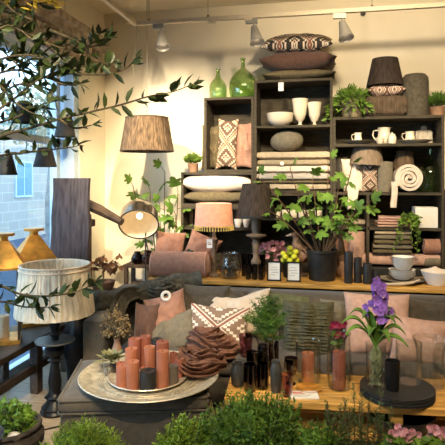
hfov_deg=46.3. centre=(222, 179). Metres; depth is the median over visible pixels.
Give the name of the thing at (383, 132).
jug
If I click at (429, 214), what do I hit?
box
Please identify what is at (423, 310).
cushion
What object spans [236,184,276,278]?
table lamp
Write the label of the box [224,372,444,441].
coffee table
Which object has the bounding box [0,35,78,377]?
window
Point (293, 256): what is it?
fruit
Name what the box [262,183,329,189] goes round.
folded blanket
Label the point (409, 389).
plate
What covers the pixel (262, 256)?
tumbler
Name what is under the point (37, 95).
street tree
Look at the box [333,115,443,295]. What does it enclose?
display shelf
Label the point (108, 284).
dried plant
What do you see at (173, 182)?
fig tree
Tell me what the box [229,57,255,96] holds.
demijohn
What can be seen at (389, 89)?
cushion
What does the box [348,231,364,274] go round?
rolled blanket
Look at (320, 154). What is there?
folded blanket
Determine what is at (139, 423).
ottoman
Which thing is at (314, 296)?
cushion
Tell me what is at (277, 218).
shelf
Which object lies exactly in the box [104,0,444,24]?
trim
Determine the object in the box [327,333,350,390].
hurricane vase
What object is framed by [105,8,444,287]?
wall
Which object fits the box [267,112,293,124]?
serving bowl
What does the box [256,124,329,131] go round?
shelf
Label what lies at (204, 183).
cushion
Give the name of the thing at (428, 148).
demijohn
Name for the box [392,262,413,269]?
bowl
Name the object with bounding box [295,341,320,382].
hurricane vase
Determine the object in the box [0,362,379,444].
floor
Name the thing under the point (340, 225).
folded cloth
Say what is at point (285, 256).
fruit
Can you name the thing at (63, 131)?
pendant
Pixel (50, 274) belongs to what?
floor lamp
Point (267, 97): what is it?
shelf unit
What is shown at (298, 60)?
cushion
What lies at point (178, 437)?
bush
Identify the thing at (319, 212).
cup
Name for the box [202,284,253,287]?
crate
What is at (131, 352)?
pillar candle
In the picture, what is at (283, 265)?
cup
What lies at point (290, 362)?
goblet
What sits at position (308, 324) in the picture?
cushion
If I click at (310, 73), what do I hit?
cushion
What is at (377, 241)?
folded blanket
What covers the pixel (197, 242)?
cushion
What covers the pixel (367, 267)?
pillar candle
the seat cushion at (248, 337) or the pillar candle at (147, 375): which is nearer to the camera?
the pillar candle at (147, 375)
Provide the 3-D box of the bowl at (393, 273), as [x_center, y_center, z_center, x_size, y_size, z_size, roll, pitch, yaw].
[1.536,0.803,4.449,0.220,0.046,0.220,0,0,11]
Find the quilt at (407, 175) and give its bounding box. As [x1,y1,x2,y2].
[393,164,422,190]
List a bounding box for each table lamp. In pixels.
[194,202,233,276]
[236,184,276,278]
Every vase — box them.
[63,316,88,379]
[131,251,143,263]
[270,359,281,392]
[292,98,307,124]
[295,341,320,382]
[307,102,321,124]
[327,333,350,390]
[336,233,344,276]
[395,340,421,384]
[412,337,444,388]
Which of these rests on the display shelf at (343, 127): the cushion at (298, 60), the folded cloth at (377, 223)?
the folded cloth at (377, 223)
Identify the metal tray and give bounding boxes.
[77,350,218,402]
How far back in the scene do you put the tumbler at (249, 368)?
3.10 m
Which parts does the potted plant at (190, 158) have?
pot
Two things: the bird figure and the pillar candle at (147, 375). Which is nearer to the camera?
the pillar candle at (147, 375)
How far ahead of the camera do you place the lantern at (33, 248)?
4.32 m
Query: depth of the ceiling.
5.45 m
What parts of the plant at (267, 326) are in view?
stem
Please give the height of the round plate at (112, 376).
0.020 m
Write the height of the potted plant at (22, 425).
0.376 m
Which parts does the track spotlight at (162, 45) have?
lamp shade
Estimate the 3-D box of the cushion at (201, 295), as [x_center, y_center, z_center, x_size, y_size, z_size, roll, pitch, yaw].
[-0.131,0.983,4.135,0.397,0.294,0.146,0,0,13]
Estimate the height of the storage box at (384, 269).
0.128 m
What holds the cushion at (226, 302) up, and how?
on the sofa
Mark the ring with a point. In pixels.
(163, 292)
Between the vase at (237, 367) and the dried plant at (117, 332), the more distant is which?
the dried plant at (117, 332)
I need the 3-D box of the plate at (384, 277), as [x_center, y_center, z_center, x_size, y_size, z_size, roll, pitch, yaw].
[1.542,0.853,4.468,0.373,0.014,0.373,0,0,11]
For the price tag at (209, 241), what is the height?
0.161 m
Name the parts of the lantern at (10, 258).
post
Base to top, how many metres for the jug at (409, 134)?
0.108 m
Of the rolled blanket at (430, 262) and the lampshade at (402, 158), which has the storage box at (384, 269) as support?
the rolled blanket at (430, 262)
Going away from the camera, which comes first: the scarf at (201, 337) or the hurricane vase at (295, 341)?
the hurricane vase at (295, 341)
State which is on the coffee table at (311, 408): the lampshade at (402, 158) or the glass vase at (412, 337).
the glass vase at (412, 337)
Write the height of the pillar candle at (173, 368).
0.115 m
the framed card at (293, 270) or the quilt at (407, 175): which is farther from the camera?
the quilt at (407, 175)
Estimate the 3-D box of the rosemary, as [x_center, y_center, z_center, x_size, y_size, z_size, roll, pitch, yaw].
[0.594,1.262,2.279,0.319,0.775,0.319,0,0,16]
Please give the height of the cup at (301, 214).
0.074 m
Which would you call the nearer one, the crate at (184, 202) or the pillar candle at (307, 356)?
the pillar candle at (307, 356)
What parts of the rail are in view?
rail, rail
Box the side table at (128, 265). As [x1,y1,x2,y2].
[123,261,150,283]
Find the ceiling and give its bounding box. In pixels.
[86,0,312,13]
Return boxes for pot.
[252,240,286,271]
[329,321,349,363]
[340,99,362,116]
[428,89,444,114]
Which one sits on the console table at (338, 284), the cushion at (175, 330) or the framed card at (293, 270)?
the framed card at (293, 270)
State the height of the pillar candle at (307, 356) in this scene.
0.188 m
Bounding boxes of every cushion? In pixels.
[121,334,316,375]
[134,302,159,338]
[137,288,244,308]
[143,288,185,325]
[152,309,192,347]
[155,231,185,251]
[183,175,250,191]
[183,284,230,310]
[184,190,240,203]
[184,229,222,273]
[191,303,249,347]
[201,125,220,169]
[210,288,269,332]
[216,118,238,168]
[231,123,250,169]
[246,290,345,341]
[258,51,336,71]
[260,33,332,52]
[261,69,335,79]
[269,291,309,328]
[283,300,333,356]
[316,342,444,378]
[320,298,345,331]
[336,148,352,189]
[341,159,362,191]
[344,292,409,353]
[362,165,377,191]
[367,84,405,95]
[389,294,444,303]
[389,315,444,362]
[409,298,444,320]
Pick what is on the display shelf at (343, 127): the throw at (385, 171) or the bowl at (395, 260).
the throw at (385, 171)
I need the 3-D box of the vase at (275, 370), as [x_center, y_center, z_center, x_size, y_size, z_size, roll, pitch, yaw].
[0.321,1.176,3.119,0.072,0.186,0.072,0,0,30]
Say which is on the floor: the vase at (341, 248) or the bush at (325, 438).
the bush at (325, 438)
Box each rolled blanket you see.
[93,270,201,310]
[336,238,347,250]
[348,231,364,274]
[362,253,439,265]
[422,239,440,253]
[424,258,440,266]
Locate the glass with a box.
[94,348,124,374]
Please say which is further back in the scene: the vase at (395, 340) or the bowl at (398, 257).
the bowl at (398, 257)
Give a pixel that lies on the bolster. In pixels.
(167, 263)
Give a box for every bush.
[39,412,129,444]
[151,412,216,444]
[185,387,310,444]
[290,416,344,444]
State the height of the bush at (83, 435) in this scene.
0.578 m
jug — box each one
[351,132,361,139]
[372,127,391,143]
[401,131,414,139]
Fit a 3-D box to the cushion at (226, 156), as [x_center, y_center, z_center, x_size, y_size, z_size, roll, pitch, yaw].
[0.048,-0.367,5.273,0.166,0.533,0.172,0,0,-42]
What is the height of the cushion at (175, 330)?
0.359 m
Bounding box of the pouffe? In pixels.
[362,95,407,116]
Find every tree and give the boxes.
[0,0,203,444]
[0,74,49,247]
[124,158,191,262]
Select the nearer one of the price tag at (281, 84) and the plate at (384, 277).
the plate at (384, 277)
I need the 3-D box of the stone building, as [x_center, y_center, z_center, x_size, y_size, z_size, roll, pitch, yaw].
[-7.836,0.060,14.767,3.380,3.420,30.400,0,0,11]
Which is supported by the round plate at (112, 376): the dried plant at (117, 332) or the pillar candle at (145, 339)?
the pillar candle at (145, 339)
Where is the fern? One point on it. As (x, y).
(352, 104)
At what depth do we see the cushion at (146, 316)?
3.93 m
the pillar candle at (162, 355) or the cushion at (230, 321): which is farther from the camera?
the cushion at (230, 321)
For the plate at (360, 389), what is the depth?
2.90 m
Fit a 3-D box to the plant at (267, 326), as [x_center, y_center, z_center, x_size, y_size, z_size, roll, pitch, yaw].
[0.290,1.005,3.415,0.322,0.527,0.268,0,0,38]
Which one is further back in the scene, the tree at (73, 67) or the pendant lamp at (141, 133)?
the pendant lamp at (141, 133)
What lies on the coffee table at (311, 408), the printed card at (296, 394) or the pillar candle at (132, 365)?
the printed card at (296, 394)
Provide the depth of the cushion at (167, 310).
3.98 m
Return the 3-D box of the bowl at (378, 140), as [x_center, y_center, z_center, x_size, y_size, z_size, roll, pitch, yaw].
[1.489,-0.369,4.916,0.091,0.057,0.091,0,0,11]
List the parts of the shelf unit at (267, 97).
panel, panel, panel, panel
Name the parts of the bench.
leg, seat, leg, leg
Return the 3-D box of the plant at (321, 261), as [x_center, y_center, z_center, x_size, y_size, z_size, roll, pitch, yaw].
[0.807,0.299,4.517,1.089,1.150,0.428,0,0,11]
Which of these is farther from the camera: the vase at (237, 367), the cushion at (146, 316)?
the cushion at (146, 316)
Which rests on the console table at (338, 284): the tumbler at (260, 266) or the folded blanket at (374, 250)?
the tumbler at (260, 266)
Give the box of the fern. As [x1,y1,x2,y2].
[321,83,374,120]
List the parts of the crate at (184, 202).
panel, panel, panel, panel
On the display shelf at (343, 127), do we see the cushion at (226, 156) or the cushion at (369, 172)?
the cushion at (369, 172)
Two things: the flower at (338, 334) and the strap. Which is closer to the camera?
the flower at (338, 334)
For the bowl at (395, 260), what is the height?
0.050 m
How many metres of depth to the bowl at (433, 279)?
4.26 m
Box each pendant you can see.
[0,154,17,174]
[11,60,37,123]
[33,147,56,166]
[54,114,75,137]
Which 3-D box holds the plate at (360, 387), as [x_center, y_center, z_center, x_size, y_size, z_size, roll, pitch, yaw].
[1.030,1.242,3.068,0.425,0.014,0.425,0,0,11]
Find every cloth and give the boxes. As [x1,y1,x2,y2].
[336,224,364,229]
[341,218,364,224]
[346,179,358,209]
[374,220,404,226]
[378,215,400,221]
[426,266,444,273]
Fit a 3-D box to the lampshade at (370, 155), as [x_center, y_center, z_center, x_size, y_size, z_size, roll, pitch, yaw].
[1.399,-0.229,5.067,0.336,0.190,0.336,0,0,14]
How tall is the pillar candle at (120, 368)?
0.125 m
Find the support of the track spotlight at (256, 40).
attached to the rail
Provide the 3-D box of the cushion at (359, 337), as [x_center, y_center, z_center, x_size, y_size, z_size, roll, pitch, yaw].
[1.106,1.030,3.718,0.464,0.417,0.220,0,0,11]
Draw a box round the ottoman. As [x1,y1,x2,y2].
[57,359,209,444]
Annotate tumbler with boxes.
[241,254,246,276]
[243,361,256,392]
[245,264,250,279]
[246,349,257,362]
[247,254,252,272]
[252,264,257,279]
[256,361,268,390]
[257,343,268,362]
[258,264,263,279]
[260,254,265,276]
[267,340,278,361]
[385,358,399,391]
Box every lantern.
[0,232,25,345]
[16,227,56,327]
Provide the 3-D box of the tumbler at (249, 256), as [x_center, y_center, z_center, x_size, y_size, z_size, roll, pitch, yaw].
[0.251,0.774,4.719,0.056,0.200,0.056,0,0,11]
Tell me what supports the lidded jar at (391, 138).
on the display shelf at (343, 127)
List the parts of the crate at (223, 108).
panel, panel, panel, panel, panel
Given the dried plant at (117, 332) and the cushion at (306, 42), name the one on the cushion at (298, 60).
the cushion at (306, 42)
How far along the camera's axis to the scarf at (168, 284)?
4.10 m
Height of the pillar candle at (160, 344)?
0.196 m
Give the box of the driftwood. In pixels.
[386,279,419,285]
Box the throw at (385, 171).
[377,161,392,191]
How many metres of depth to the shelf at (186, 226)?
5.18 m
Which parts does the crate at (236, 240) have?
panel, panel, panel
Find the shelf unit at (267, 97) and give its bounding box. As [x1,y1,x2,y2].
[254,78,332,192]
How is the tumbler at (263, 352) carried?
on the coffee table at (311, 408)
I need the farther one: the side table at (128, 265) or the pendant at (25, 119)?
the side table at (128, 265)
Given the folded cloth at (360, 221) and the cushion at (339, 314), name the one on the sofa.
the cushion at (339, 314)
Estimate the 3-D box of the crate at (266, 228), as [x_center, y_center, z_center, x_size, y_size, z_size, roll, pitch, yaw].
[0.714,0.519,5.199,0.753,0.783,0.380,0,0,11]
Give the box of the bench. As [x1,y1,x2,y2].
[0,322,65,395]
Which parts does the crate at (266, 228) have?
panel, panel, panel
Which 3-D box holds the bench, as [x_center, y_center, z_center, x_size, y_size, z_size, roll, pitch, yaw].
[-1.644,1.430,3.778,0.390,0.440,1.690,0,0,11]
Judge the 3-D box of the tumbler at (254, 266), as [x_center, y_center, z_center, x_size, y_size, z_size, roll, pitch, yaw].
[0.282,0.808,4.570,0.054,0.132,0.054,0,0,11]
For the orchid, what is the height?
0.649 m
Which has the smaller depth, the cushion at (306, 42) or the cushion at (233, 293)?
the cushion at (233, 293)
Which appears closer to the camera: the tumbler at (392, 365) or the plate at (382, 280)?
the tumbler at (392, 365)
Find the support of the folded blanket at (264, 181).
on the folded blanket at (282, 186)
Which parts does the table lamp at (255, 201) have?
lamp shade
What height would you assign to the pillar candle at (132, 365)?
0.164 m
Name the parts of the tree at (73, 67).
pot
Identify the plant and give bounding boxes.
[0,395,44,444]
[90,253,123,290]
[99,304,132,351]
[182,152,202,171]
[241,295,290,375]
[253,149,381,281]
[393,212,422,251]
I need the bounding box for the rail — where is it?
[102,0,444,74]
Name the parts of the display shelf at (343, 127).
panel, panel, shelf, shelf, shelf, panel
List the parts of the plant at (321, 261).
stem, stem, stem, stem, stem, pot, stem, stem, stem, stem, stem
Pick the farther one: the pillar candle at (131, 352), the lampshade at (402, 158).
the lampshade at (402, 158)
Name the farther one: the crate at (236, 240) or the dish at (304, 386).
the crate at (236, 240)
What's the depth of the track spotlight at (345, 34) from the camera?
4.46 m
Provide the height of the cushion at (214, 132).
0.474 m
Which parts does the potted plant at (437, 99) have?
pot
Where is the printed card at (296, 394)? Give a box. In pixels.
[289,391,318,398]
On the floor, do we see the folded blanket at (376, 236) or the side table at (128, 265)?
the side table at (128, 265)
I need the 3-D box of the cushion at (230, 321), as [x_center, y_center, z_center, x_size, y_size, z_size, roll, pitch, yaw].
[-0.032,1.105,3.878,0.463,0.340,0.208,0,0,11]
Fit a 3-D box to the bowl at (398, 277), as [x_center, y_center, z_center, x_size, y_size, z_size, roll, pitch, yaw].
[1.536,0.822,4.449,0.220,0.046,0.220,0,0,11]
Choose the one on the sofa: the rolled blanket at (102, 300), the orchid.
the rolled blanket at (102, 300)
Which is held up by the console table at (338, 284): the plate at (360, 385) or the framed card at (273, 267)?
the framed card at (273, 267)
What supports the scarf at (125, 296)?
on the sofa
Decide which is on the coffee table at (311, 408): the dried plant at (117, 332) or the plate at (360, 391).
the plate at (360, 391)
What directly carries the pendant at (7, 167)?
hanging from the ceiling
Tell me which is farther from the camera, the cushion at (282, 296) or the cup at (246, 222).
the cup at (246, 222)
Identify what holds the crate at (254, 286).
on the floor
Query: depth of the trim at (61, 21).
4.55 m
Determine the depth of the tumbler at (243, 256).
4.71 m
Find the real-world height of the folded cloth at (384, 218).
0.049 m
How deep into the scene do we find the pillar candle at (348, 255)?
4.39 m
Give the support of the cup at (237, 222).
on the crate at (236, 240)
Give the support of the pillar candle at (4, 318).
in the lantern at (10, 258)
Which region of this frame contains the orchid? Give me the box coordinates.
[341,276,408,385]
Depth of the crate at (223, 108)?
5.32 m
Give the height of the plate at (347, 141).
0.033 m
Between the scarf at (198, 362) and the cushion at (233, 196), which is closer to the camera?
the scarf at (198, 362)
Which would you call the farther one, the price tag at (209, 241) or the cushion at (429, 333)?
the price tag at (209, 241)
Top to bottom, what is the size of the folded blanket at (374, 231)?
0.045 m
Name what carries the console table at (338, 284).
on the floor
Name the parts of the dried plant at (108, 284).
stem, pot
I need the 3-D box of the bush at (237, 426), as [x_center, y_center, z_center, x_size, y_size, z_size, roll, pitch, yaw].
[0.147,1.295,2.332,0.667,0.710,0.617,0,0,18]
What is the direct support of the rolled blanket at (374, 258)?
on the storage box at (384, 269)
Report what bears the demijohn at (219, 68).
on the crate at (223, 108)
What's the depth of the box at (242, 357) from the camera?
3.47 m
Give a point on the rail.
(212, 19)
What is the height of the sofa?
0.778 m
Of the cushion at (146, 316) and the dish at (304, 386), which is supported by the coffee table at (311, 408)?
the dish at (304, 386)
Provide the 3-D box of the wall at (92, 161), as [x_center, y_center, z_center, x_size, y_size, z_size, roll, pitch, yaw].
[-2.096,-0.100,2.373,0.220,3.500,7.060,0,0,11]
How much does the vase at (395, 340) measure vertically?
0.242 m
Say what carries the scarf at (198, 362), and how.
on the metal tray
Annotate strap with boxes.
[390,182,397,207]
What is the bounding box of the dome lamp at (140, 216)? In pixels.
[118,199,158,279]
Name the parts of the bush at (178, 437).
stem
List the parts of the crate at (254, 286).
panel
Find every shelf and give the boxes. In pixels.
[183,224,250,230]
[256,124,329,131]
[260,216,329,220]
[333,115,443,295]
[444,189,444,295]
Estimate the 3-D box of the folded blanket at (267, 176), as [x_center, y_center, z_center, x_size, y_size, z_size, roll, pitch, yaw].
[0.707,-0.035,5.206,0.720,0.070,0.340,0,0,11]
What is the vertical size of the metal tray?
0.038 m
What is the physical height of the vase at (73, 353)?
0.600 m
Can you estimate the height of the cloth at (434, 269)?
0.076 m
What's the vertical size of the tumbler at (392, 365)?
0.169 m
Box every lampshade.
[349,147,382,165]
[366,56,402,88]
[393,151,413,169]
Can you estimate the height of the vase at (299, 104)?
0.266 m
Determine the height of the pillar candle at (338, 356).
0.231 m
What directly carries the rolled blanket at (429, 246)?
on the rolled blanket at (430, 262)
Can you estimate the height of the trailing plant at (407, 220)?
0.399 m
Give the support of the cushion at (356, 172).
on the display shelf at (343, 127)
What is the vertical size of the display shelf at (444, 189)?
1.558 m
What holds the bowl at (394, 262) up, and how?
on the bowl at (398, 266)
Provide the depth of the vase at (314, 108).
5.06 m
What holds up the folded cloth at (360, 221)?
on the folded cloth at (340, 225)
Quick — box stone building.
[0,122,49,240]
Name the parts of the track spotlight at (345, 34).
lamp shade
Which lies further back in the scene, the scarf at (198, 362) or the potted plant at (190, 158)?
the potted plant at (190, 158)
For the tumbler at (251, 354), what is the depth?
3.36 m
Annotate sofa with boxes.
[83,284,444,406]
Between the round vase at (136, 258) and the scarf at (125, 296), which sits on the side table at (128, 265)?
the round vase at (136, 258)
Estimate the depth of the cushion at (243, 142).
5.28 m
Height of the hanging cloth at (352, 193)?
0.286 m
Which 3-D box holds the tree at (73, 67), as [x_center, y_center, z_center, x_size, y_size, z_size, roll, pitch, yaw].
[-0.789,0.275,2.422,1.459,2.751,0.420,0,0,14]
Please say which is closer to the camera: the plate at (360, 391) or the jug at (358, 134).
the plate at (360, 391)
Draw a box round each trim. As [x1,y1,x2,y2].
[0,0,109,67]
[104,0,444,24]
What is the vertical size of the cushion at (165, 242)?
0.346 m
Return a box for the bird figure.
[286,232,307,276]
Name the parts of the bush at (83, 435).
stem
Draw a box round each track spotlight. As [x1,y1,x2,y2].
[153,23,169,51]
[245,18,264,46]
[333,13,353,42]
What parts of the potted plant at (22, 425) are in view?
stem, pot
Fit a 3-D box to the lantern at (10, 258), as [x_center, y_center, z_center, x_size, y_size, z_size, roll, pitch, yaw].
[-1.649,0.804,3.906,0.320,0.810,0.320,0,0,-20]
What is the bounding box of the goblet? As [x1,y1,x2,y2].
[284,355,297,385]
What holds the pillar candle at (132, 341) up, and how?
on the round plate at (112, 376)
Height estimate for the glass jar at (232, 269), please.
0.227 m
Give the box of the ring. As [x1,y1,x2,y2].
[161,291,170,301]
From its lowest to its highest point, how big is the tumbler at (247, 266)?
0.132 m
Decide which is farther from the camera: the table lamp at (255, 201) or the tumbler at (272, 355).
the table lamp at (255, 201)
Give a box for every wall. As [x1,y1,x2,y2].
[0,0,104,279]
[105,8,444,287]
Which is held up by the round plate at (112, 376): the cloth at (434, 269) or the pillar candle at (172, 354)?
the pillar candle at (172, 354)
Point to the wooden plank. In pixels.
(70, 215)
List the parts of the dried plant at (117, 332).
stem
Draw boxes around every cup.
[281,261,293,277]
[290,210,296,217]
[298,210,305,217]
[315,210,321,217]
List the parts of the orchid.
flower, flower, flower, flower, flower, flower, flower, flower, flower, flower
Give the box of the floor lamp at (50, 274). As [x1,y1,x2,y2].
[13,259,94,418]
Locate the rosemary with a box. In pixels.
[323,383,393,444]
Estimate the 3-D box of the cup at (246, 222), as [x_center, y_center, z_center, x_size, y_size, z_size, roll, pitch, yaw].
[0.239,0.431,5.179,0.080,0.080,0.080,0,0,11]
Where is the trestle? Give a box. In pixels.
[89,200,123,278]
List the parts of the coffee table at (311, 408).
leg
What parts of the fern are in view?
stem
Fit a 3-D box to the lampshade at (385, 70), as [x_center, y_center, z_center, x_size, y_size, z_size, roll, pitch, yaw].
[1.561,-1.031,4.994,0.346,0.260,0.350,0,0,11]
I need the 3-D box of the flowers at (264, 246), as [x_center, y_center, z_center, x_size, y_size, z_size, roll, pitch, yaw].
[0.450,0.719,4.825,0.375,0.310,0.206,0,0,11]
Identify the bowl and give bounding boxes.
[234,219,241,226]
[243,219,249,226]
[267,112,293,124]
[375,138,384,143]
[389,267,415,272]
[389,270,414,275]
[389,272,415,279]
[392,255,413,259]
[392,258,413,261]
[392,260,413,264]
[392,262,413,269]
[421,268,444,285]
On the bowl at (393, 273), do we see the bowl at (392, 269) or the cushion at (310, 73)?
the bowl at (392, 269)
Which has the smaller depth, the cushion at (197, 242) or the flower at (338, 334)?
the flower at (338, 334)
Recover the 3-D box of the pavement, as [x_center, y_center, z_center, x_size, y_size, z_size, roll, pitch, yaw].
[-6.477,1.860,15.521,13.360,0.180,52.000,0,0,11]
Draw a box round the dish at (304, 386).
[296,382,321,391]
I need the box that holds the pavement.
[0,234,45,364]
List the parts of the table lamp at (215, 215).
tassel trim, lamp shade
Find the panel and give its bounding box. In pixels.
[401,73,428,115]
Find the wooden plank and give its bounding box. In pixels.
[50,178,90,362]
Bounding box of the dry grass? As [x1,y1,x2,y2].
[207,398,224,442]
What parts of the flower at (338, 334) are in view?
stem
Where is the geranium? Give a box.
[375,423,444,444]
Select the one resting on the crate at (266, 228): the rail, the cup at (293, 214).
the cup at (293, 214)
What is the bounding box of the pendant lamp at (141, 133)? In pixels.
[119,115,173,152]
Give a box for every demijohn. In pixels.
[209,68,226,96]
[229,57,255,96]
[417,148,439,191]
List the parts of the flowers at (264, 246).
stem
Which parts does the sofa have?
armrest, frame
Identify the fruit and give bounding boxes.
[282,254,288,259]
[287,246,292,251]
[291,254,296,259]
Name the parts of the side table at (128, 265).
leg, leg, leg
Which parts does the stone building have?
pane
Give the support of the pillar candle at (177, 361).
on the round plate at (112, 376)
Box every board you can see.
[189,209,192,224]
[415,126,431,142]
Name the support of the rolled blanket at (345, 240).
on the display shelf at (343, 127)
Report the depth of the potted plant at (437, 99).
4.85 m
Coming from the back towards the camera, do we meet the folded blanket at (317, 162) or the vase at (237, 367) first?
the folded blanket at (317, 162)
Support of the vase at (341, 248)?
on the console table at (338, 284)
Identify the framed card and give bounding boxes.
[267,261,280,280]
[286,262,300,281]
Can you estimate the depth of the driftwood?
4.26 m
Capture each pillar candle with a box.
[0,314,8,337]
[116,363,125,387]
[125,346,137,363]
[126,359,138,389]
[128,337,140,368]
[140,334,150,366]
[140,367,155,389]
[144,345,154,367]
[151,337,162,367]
[156,339,168,350]
[156,349,168,388]
[169,351,176,363]
[169,364,177,384]
[175,357,183,377]
[302,351,313,382]
[332,349,345,389]
[344,251,352,283]
[354,257,361,282]
[363,263,371,283]
[372,268,379,281]
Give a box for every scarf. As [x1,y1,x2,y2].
[105,275,164,337]
[146,278,183,296]
[174,346,226,377]
[185,326,239,358]
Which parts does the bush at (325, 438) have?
stem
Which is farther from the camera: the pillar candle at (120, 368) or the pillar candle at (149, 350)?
the pillar candle at (149, 350)
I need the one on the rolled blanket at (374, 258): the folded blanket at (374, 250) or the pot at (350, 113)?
the folded blanket at (374, 250)
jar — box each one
[219,251,240,277]
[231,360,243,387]
[388,133,395,143]
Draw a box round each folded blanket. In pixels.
[257,151,329,159]
[257,159,329,165]
[257,166,329,172]
[257,173,329,179]
[259,180,326,182]
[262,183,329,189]
[370,246,411,253]
[371,242,412,248]
[372,230,410,234]
[372,233,410,239]
[372,237,412,243]
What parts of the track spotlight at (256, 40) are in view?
lamp shade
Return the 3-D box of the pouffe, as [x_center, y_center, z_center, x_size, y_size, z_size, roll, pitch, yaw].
[1.556,-0.693,5.008,0.411,0.209,0.370,0,0,11]
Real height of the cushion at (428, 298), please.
0.398 m
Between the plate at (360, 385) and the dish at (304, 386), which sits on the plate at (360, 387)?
the plate at (360, 385)
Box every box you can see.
[236,354,245,363]
[362,264,431,276]
[412,206,437,227]
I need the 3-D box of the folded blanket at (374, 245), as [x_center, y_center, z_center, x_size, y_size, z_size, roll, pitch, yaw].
[1.616,0.625,4.989,0.352,0.045,0.280,0,0,11]
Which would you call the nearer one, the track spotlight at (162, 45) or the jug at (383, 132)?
the track spotlight at (162, 45)
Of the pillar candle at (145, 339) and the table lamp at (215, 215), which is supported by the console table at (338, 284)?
the table lamp at (215, 215)
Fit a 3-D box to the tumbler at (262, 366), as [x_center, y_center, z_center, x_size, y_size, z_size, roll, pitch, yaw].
[0.243,1.192,3.166,0.078,0.153,0.078,0,0,11]
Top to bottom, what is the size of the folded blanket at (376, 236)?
0.045 m
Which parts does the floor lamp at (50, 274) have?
shade trim, lamp shade, shade trim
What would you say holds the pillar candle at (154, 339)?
on the round plate at (112, 376)
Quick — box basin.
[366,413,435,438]
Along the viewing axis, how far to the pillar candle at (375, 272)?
4.38 m
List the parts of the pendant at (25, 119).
lamp shade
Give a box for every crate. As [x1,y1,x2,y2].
[181,172,253,206]
[181,206,252,270]
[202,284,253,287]
[204,96,253,171]
[254,286,332,290]
[259,193,332,272]
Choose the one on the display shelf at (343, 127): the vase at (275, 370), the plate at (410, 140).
the plate at (410, 140)
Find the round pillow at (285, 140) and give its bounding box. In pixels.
[270,130,302,151]
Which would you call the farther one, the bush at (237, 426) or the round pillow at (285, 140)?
the round pillow at (285, 140)
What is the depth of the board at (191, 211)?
5.45 m
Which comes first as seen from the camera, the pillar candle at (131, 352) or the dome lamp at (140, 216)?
the pillar candle at (131, 352)
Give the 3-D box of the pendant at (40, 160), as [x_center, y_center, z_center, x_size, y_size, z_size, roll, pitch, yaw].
[-1.583,-0.983,4.637,0.205,1.734,0.204,0,0,11]
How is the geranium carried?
on the floor
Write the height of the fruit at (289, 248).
0.055 m
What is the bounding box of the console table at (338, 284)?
[148,270,444,293]
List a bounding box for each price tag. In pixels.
[207,232,211,247]
[278,82,283,90]
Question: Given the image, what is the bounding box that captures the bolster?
[149,251,209,276]
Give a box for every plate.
[108,368,186,391]
[341,140,374,143]
[360,373,435,401]
[360,385,435,403]
[360,387,435,404]
[360,389,435,406]
[360,391,435,408]
[380,275,424,281]
[380,279,421,283]
[398,139,432,142]
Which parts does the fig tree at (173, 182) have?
stem, stem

